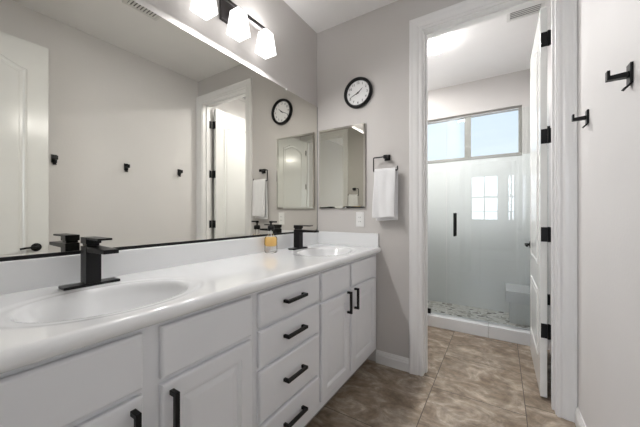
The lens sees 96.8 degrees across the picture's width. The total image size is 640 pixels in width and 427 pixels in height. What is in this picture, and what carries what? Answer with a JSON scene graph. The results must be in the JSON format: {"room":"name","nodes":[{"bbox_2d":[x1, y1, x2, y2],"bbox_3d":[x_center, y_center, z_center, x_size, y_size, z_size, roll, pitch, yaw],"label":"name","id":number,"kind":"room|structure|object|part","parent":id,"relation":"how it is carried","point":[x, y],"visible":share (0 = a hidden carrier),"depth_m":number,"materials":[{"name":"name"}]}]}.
{"room":"bathroom","nodes":[
{"label":"bathroom","id":0,"kind":"room"},
{"bbox_2d":[133,0,316,106],"bbox_3d":[-0.652,-0.217,1.638,0.120,2.745,2.379,0,0,33],"label":"wall","id":1,"kind":"structure","parent":0,"point":[293,67],"depth_m":1.99,"materials":[{"name":"beige paint"}]},
{"bbox_2d":[0,0,317,260],"bbox_3d":[-0.597,-0.394,1.603,0.010,1.098,2.134,0,0,33],"label":"wall mirror","id":2,"kind":"object","parent":1,"relation":"attached to","point":[118,122],"visible":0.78,"depth_m":1.24,"materials":[{"name":"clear mirror"}]},
{"bbox_2d":[0,232,317,294],"bbox_3d":[-0.591,0.208,1.598,0.023,0.107,2.136,0,0,33],"label":"backsplash","id":3,"kind":"structure","parent":1,"relation":"attached to","point":[21,275],"depth_m":1.22,"materials":[{"name":"white stone"}]},
{"bbox_2d":[190,0,275,58],"bbox_3d":[-0.488,-1.141,1.651,0.140,0.228,0.547,0,0,33],"label":"vanity light","id":4,"kind":"object","parent":1,"relation":"attached to","point":[236,18],"visible":1,"depth_m":1.63,"materials":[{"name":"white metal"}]},
{"bbox_3d":[-0.591,-1.098,1.450,0.097,0.140,0.097,0,0,33],"label":"lamp shade","id":5,"kind":"part","parent":4,"relation":"part of","materials":[{"name":"white glass"}]},
{"bbox_3d":[-0.538,-1.188,1.683,0.022,0.135,0.124,0,0,33],"label":"plate","id":6,"kind":"part","parent":4,"relation":"part of","materials":[{"name":"brown metal"}]},
{"bbox_3d":[-0.470,-1.098,1.640,0.097,0.140,0.097,0,0,33],"label":"lamp shade","id":7,"kind":"part","parent":4,"relation":"part of","materials":[{"name":"white glass"}]},
{"bbox_3d":[-0.349,-1.098,1.829,0.097,0.140,0.097,0,0,33],"label":"lamp shade","id":8,"kind":"part","parent":4,"relation":"part of","materials":[{"name":"white glass"}]},
{"bbox_2d":[317,0,464,361],"bbox_3d":[0.734,-0.217,2.094,1.727,2.745,0.120,0,0,33],"label":"wall","id":9,"kind":"structure","parent":0,"point":[373,45],"depth_m":2.18,"materials":[{"name":"beige paint"}]},
{"bbox_2d":[319,123,364,207],"bbox_3d":[0.178,-0.382,2.365,0.433,0.673,0.018,0,0,33],"label":"medicine cabinet","id":10,"kind":"object","parent":9,"relation":"attached to","point":[341,149],"visible":1,"depth_m":2.35,"materials":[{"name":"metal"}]},
{"bbox_2d":[344,77,372,108],"bbox_3d":[0.302,-0.968,2.276,0.244,0.244,0.036,0,0,33],"label":"wall clock","id":11,"kind":"object","parent":9,"relation":"attached to","point":[358,92],"visible":1,"depth_m":2.27,"materials":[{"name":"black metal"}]},
{"bbox_2d":[356,212,363,226],"bbox_3d":[0.321,0.048,2.280,0.070,0.116,0.009,0,0,33],"label":"wall outlet","id":12,"kind":"object","parent":9,"relation":"attached to","point":[359,215],"visible":1,"depth_m":2.28,"materials":[{"name":"white plastic"}]},
{"bbox_2d":[358,215,361,223],"bbox_3d":[0.319,0.048,2.278,0.033,0.066,0.003,0,0,33],"label":"receptacle","id":13,"kind":"object","parent":12,"relation":"attached to","point":[359,216],"depth_m":2.28,"materials":[{"name":"white plastic"}]},
{"bbox_2d":[372,167,397,220],"bbox_3d":[0.484,-0.140,2.111,0.180,0.393,0.068,0,0,33],"label":"hand towel","id":14,"kind":"object","parent":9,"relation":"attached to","point":[385,190],"visible":1,"depth_m":2.10,"materials":[{"name":"white fabric"}]},
{"bbox_2d":[373,155,397,171],"bbox_3d":[0.499,-0.379,2.135,0.194,0.132,0.061,0,0,33],"label":"towel ring","id":15,"kind":"object","parent":9,"relation":"attached to","point":[385,157],"visible":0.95,"depth_m":2.14,"materials":[{"name":"black metal"}]},
{"bbox_2d":[376,350,408,371],"bbox_3d":[0.543,1.107,2.136,0.257,0.096,0.014,0,0,33],"label":"baseboard","id":16,"kind":"structure","parent":9,"relation":"attached to","point":[384,358],"depth_m":2.13,"materials":[{"name":"white paint"}]},
{"bbox_2d":[409,0,577,422],"bbox_3d":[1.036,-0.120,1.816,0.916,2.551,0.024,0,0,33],"label":"trim","id":17,"kind":"structure","parent":9,"relation":"attached to","point":[567,10],"depth_m":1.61,"materials":[{"name":"white paint"}]},
{"bbox_2d":[524,7,550,397],"bbox_3d":[1.573,-0.070,2.051,0.122,2.426,0.782,0,0,33],"label":"door","id":18,"kind":"structure","parent":9,"relation":"in","point":[540,135],"depth_m":1.78,"materials":[{"name":"white paint"}]},
{"bbox_3d":[1.570,0.715,2.085,0.008,0.440,0.488,0,0,33],"label":"panel","id":19,"kind":"part","parent":18,"relation":"part of","materials":[{"name":"white paint"}]},
{"bbox_3d":[1.570,-0.410,2.085,0.008,1.490,0.488,0,0,33],"label":"panel","id":20,"kind":"part","parent":18,"relation":"part of","materials":[{"name":"white paint"}]},
{"bbox_2d":[283,0,550,90],"bbox_3d":[-1.318,-1.640,0.704,4.020,0.100,8.370,0,0,33],"label":"ceiling","id":21,"kind":"structure","parent":0,"point":[494,47],"depth_m":2.61,"materials":[{"name":"paint"}]},
{"bbox_2d":[428,36,446,54],"bbox_3d":[1.074,-1.541,2.624,0.190,0.098,0.190,0,0,33],"label":"ceiling light","id":22,"kind":"object","parent":21,"relation":"attached to","point":[436,45],"visible":0.85,"depth_m":2.57,"materials":[{"name":"white glass"}]},
{"bbox_2d":[507,3,544,22],"bbox_3d":[1.607,-1.584,2.225,0.240,0.010,0.160,0,0,33],"label":"ceiling vent","id":23,"kind":"object","parent":21,"relation":"in","point":[533,10],"visible":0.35,"depth_m":2.24,"materials":[{"name":"white metal"}]},
{"bbox_2d":[306,300,575,426],"bbox_3d":[0.583,1.190,1.858,1.927,0.130,4.080,0,0,33],"label":"floor","id":24,"kind":"structure","parent":0,"point":[470,380],"depth_m":1.85,"materials":[{"name":"brown tile"}]},
{"bbox_2d":[0,293,252,426],"bbox_3d":[-0.697,0.729,0.893,0.599,0.851,0.830,0,0,33],"label":"base cabinet","id":25,"kind":"object","parent":24,"relation":"on","point":[194,369],"visible":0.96,"depth_m":0.79,"materials":[{"name":"white paint"}]},
{"bbox_3d":[-0.567,0.744,0.615,0.018,0.522,0.342,0,0,33],"label":"door","id":26,"kind":"part","parent":25,"relation":"part of","materials":[{"name":"white paint"}]},
{"bbox_3d":[-0.469,0.573,0.723,0.032,0.135,0.014,0,0,33],"label":"handle","id":27,"kind":"part","parent":25,"relation":"part of","materials":[{"name":"black metal"}]},
{"bbox_3d":[-0.414,0.573,0.809,0.032,0.135,0.014,0,0,33],"label":"handle","id":28,"kind":"part","parent":25,"relation":"part of","materials":[{"name":"black metal"}]},
{"bbox_3d":[-0.357,0.744,0.944,0.018,0.522,0.342,0,0,33],"label":"door","id":29,"kind":"part","parent":25,"relation":"part of","materials":[{"name":"white paint"}]},
{"bbox_2d":[253,272,318,426],"bbox_3d":[-0.347,0.729,1.442,0.599,0.851,0.470,0,0,33],"label":"base cabinet","id":30,"kind":"object","parent":24,"relation":"on","point":[285,315],"visible":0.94,"depth_m":1.25,"materials":[{"name":"white paint"}]},
{"bbox_3d":[-0.126,0.731,1.307,0.018,0.204,0.436,0,0,33],"label":"drawer","id":31,"kind":"part","parent":30,"relation":"part of","materials":[{"name":"white paint"}]},
{"bbox_3d":[-0.126,0.540,1.307,0.018,0.142,0.436,0,0,33],"label":"drawer","id":32,"kind":"part","parent":30,"relation":"part of","materials":[{"name":"white paint"}]},
{"bbox_3d":[-0.126,0.387,1.307,0.018,0.136,0.436,0,0,33],"label":"drawer","id":33,"kind":"part","parent":30,"relation":"part of","materials":[{"name":"white paint"}]},
{"bbox_3d":[-0.126,0.927,1.307,0.018,0.155,0.436,0,0,33],"label":"drawer","id":34,"kind":"part","parent":30,"relation":"part of","materials":[{"name":"white paint"}]},
{"bbox_3d":[-0.108,0.922,1.290,0.032,0.014,0.145,0,0,33],"label":"handle","id":35,"kind":"part","parent":30,"relation":"part of","materials":[{"name":"black metal"}]},
{"bbox_3d":[-0.108,0.726,1.290,0.032,0.014,0.145,0,0,33],"label":"handle","id":36,"kind":"part","parent":30,"relation":"part of","materials":[{"name":"black metal"}]},
{"bbox_3d":[-0.108,0.535,1.290,0.032,0.014,0.145,0,0,33],"label":"handle","id":37,"kind":"part","parent":30,"relation":"part of","materials":[{"name":"black metal"}]},
{"bbox_3d":[-0.108,0.382,1.290,0.032,0.014,0.145,0,0,33],"label":"handle","id":38,"kind":"part","parent":30,"relation":"part of","materials":[{"name":"black metal"}]},
{"bbox_2d":[307,254,375,424],"bbox_3d":[0.004,0.729,1.992,0.599,0.851,0.833,0,0,33],"label":"base cabinet","id":39,"kind":"object","parent":24,"relation":"on","point":[347,291],"visible":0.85,"depth_m":1.73,"materials":[{"name":"white paint"}]},
{"bbox_2d":[0,231,380,373],"bbox_3d":[-0.352,0.277,1.446,0.590,0.245,2.137,0,0,33],"label":"countertop","id":40,"kind":"structure","parent":39,"relation":"on","point":[40,321],"depth_m":1.03,"materials":[{"name":"white stone"}]},
{"bbox_2d":[58,236,119,290],"bbox_3d":[-0.776,0.172,0.999,0.195,0.174,0.168,0,0,33],"label":"faucet","id":41,"kind":"object","parent":40,"relation":"on","point":[91,251],"visible":1,"depth_m":1.01,"materials":[{"name":"black metal"}]},
{"bbox_3d":[-0.836,0.255,1.037,0.054,0.009,0.168,0,0,33],"label":"deck plate","id":42,"kind":"part","parent":41,"relation":"part of","materials":[{"name":"black metal"}]},
{"bbox_3d":[-0.836,0.113,1.037,0.040,0.008,0.038,0,0,33],"label":"handle","id":43,"kind":"part","parent":41,"relation":"part of","materials":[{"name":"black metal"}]},
{"bbox_3d":[-0.797,0.097,1.012,0.144,0.023,0.046,0,0,33],"label":"lever","id":44,"kind":"part","parent":41,"relation":"part of","materials":[{"name":"black metal"}]},
{"bbox_3d":[-0.754,0.128,0.985,0.142,0.020,0.044,0,0,33],"label":"spout","id":45,"kind":"part","parent":41,"relation":"part of","materials":[{"name":"black metal"}]},
{"bbox_2d":[0,276,206,330],"bbox_3d":[-0.650,0.330,0.900,0.419,0.140,0.578,0,0,33],"label":"basin","id":46,"kind":"object","parent":40,"relation":"in","point":[61,310],"depth_m":0.93,"materials":[{"name":"white ceramic"}]},
{"bbox_2d":[265,221,276,252],"bbox_3d":[-0.329,0.154,1.903,0.083,0.210,0.083,0,0,-18],"label":"soap dispenser","id":47,"kind":"object","parent":40,"relation":"on","point":[271,241],"visible":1,"depth_m":1.88,"materials":[{"name":"clear glass"}]},
{"bbox_2d":[288,225,318,249],"bbox_3d":[-0.101,0.172,2.059,0.195,0.174,0.168,0,0,33],"label":"faucet","id":48,"kind":"object","parent":40,"relation":"on","point":[298,231],"visible":1,"depth_m":2.07,"materials":[{"name":"black metal"}]},
{"bbox_3d":[-0.160,0.255,2.097,0.054,0.009,0.168,0,0,33],"label":"deck plate","id":49,"kind":"part","parent":48,"relation":"part of","materials":[{"name":"black metal"}]},
{"bbox_3d":[-0.121,0.097,2.072,0.144,0.023,0.046,0,0,33],"label":"lever","id":50,"kind":"part","parent":48,"relation":"part of","materials":[{"name":"black metal"}]},
{"bbox_3d":[-0.078,0.128,2.045,0.142,0.020,0.044,0,0,33],"label":"spout","id":51,"kind":"part","parent":48,"relation":"part of","materials":[{"name":"black metal"}]},
{"bbox_2d":[289,246,357,256],"bbox_3d":[0.034,0.330,1.974,0.419,0.140,0.578,0,0,33],"label":"basin","id":52,"kind":"object","parent":40,"relation":"in","point":[313,251],"depth_m":2.12,"materials":[{"name":"white ceramic"}]},
{"bbox_3d":[0.093,0.744,1.651,0.018,0.522,0.330,0,0,33],"label":"door","id":53,"kind":"part","parent":39,"relation":"part of","materials":[{"name":"white paint"}]},
{"bbox_3d":[0.184,0.548,1.747,0.032,0.135,0.014,0,0,33],"label":"handle","id":54,"kind":"part","parent":39,"relation":"part of","materials":[{"name":"black metal"}]},
{"bbox_3d":[0.237,0.548,1.831,0.032,0.135,0.014,0,0,33],"label":"handle","id":55,"kind":"part","parent":39,"relation":"part of","materials":[{"name":"black metal"}]},
{"bbox_3d":[0.306,0.744,1.984,0.018,0.522,0.405,0,0,33],"label":"door","id":56,"kind":"part","parent":39,"relation":"part of","materials":[{"name":"white paint"}]},
{"bbox_2d":[428,312,550,349],"bbox_3d":[1.324,1.099,2.862,1.555,0.111,0.130,0,0,33],"label":"shower curb","id":57,"kind":"object","parent":24,"relation":"on","point":[494,331],"visible":0.59,"depth_m":2.67,"materials":[{"name":"white stone"}]},
{"bbox_2d":[505,283,529,325],"bbox_3d":[2.142,0.957,2.992,0.316,0.334,0.389,0,0,33],"label":"shower bench","id":58,"kind":"object","parent":24,"relation":"on","point":[517,295],"visible":0.56,"depth_m":2.88,"materials":[{"name":"grey tile"}]},
{"bbox_2d":[428,69,529,153],"bbox_3d":[1.751,-1.125,3.532,1.557,0.930,0.100,0,0,33],"label":"wall","id":59,"kind":"structure","parent":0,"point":[509,90],"depth_m":3.34,"materials":[{"name":"beige paint"}]},
{"bbox_2d":[428,106,521,161],"bbox_3d":[1.823,-0.935,3.499,1.083,0.550,0.050,0,0,33],"label":"window","id":60,"kind":"structure","parent":59,"relation":"attached to","point":[467,120],"depth_m":3.46,"materials":[{"name":"white plastic"}]},
{"bbox_2d":[428,103,549,329],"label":"shower door","id":61,"kind":"structure","parent":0,"point":[490,197],"depth_m":3.38,"materials":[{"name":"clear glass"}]},
{"bbox_3d":[1.351,0.111,2.841,0.021,0.230,0.105,0,0,33],"label":"handle","id":62,"kind":"part","parent":61,"relation":"part of","materials":[{"name":"black metal"}]},
{"bbox_2d":[428,154,521,163],"bbox_3d":[1.798,-0.657,3.461,1.083,0.018,0.042,0,0,33],"label":"trim","id":63,"kind":"structure","parent":61,"relation":"attached to","point":[512,154],"depth_m":3.38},
{"bbox_2d":[547,0,639,426],"bbox_3d":[1.376,-0.217,1.383,0.120,2.745,4.129,0,0,33],"label":"wall","id":64,"kind":"structure","parent":0,"point":[608,30],"depth_m":1.13,"materials":[{"name":"paint"}]},
{"bbox_2d":[575,406,585,426],"bbox_3d":[0.850,1.107,0.682,0.014,0.096,2.084,0,0,33],"label":"baseboard","id":65,"kind":"structure","parent":64,"relation":"attached to","point":[579,422],"depth_m":1.51,"materials":[{"name":"white paint"}]},
{"bbox_2d":[572,109,588,127],"bbox_3d":[1.275,-0.460,1.393,0.060,0.083,0.036,0,0,33],"label":"robe hook","id":66,"kind":"object","parent":64,"relation":"attached to","point":[586,117],"visible":1,"depth_m":1.38,"materials":[{"name":"black metal"}]},
{"bbox_3d":[1.272,-0.473,1.395,0.052,0.032,0.022,0,0,33],"label":"hook arm","id":67,"kind":"part","parent":66,"relation":"part of","materials":[{"name":"black metal"}]},
{"bbox_3d":[1.297,-0.468,1.379,0.008,0.066,0.036,0,0,33],"label":"plate","id":68,"kind":"part","parent":66,"relation":"part of","materials":[{"name":"black metal"}]},
{"bbox_2d":[605,61,633,90],"bbox_3d":[0.984,-0.445,0.936,0.060,0.083,0.036,0,0,33],"label":"robe hook","id":69,"kind":"object","parent":64,"relation":"attached to","point":[628,75],"visible":1,"depth_m":0.92,"materials":[{"name":"black metal"}]},
{"bbox_3d":[0.981,-0.458,0.938,0.052,0.032,0.022,0,0,33],"label":"hook arm","id":70,"kind":"part","parent":69,"relation":"part of","materials":[{"name":"black metal"}]},
{"bbox_3d":[1.006,-0.453,0.922,0.008,0.066,0.036,0,0,33],"label":"plate","id":71,"kind":"part","parent":69,"relation":"part of","materials":[{"name":"black metal"}]}
]}

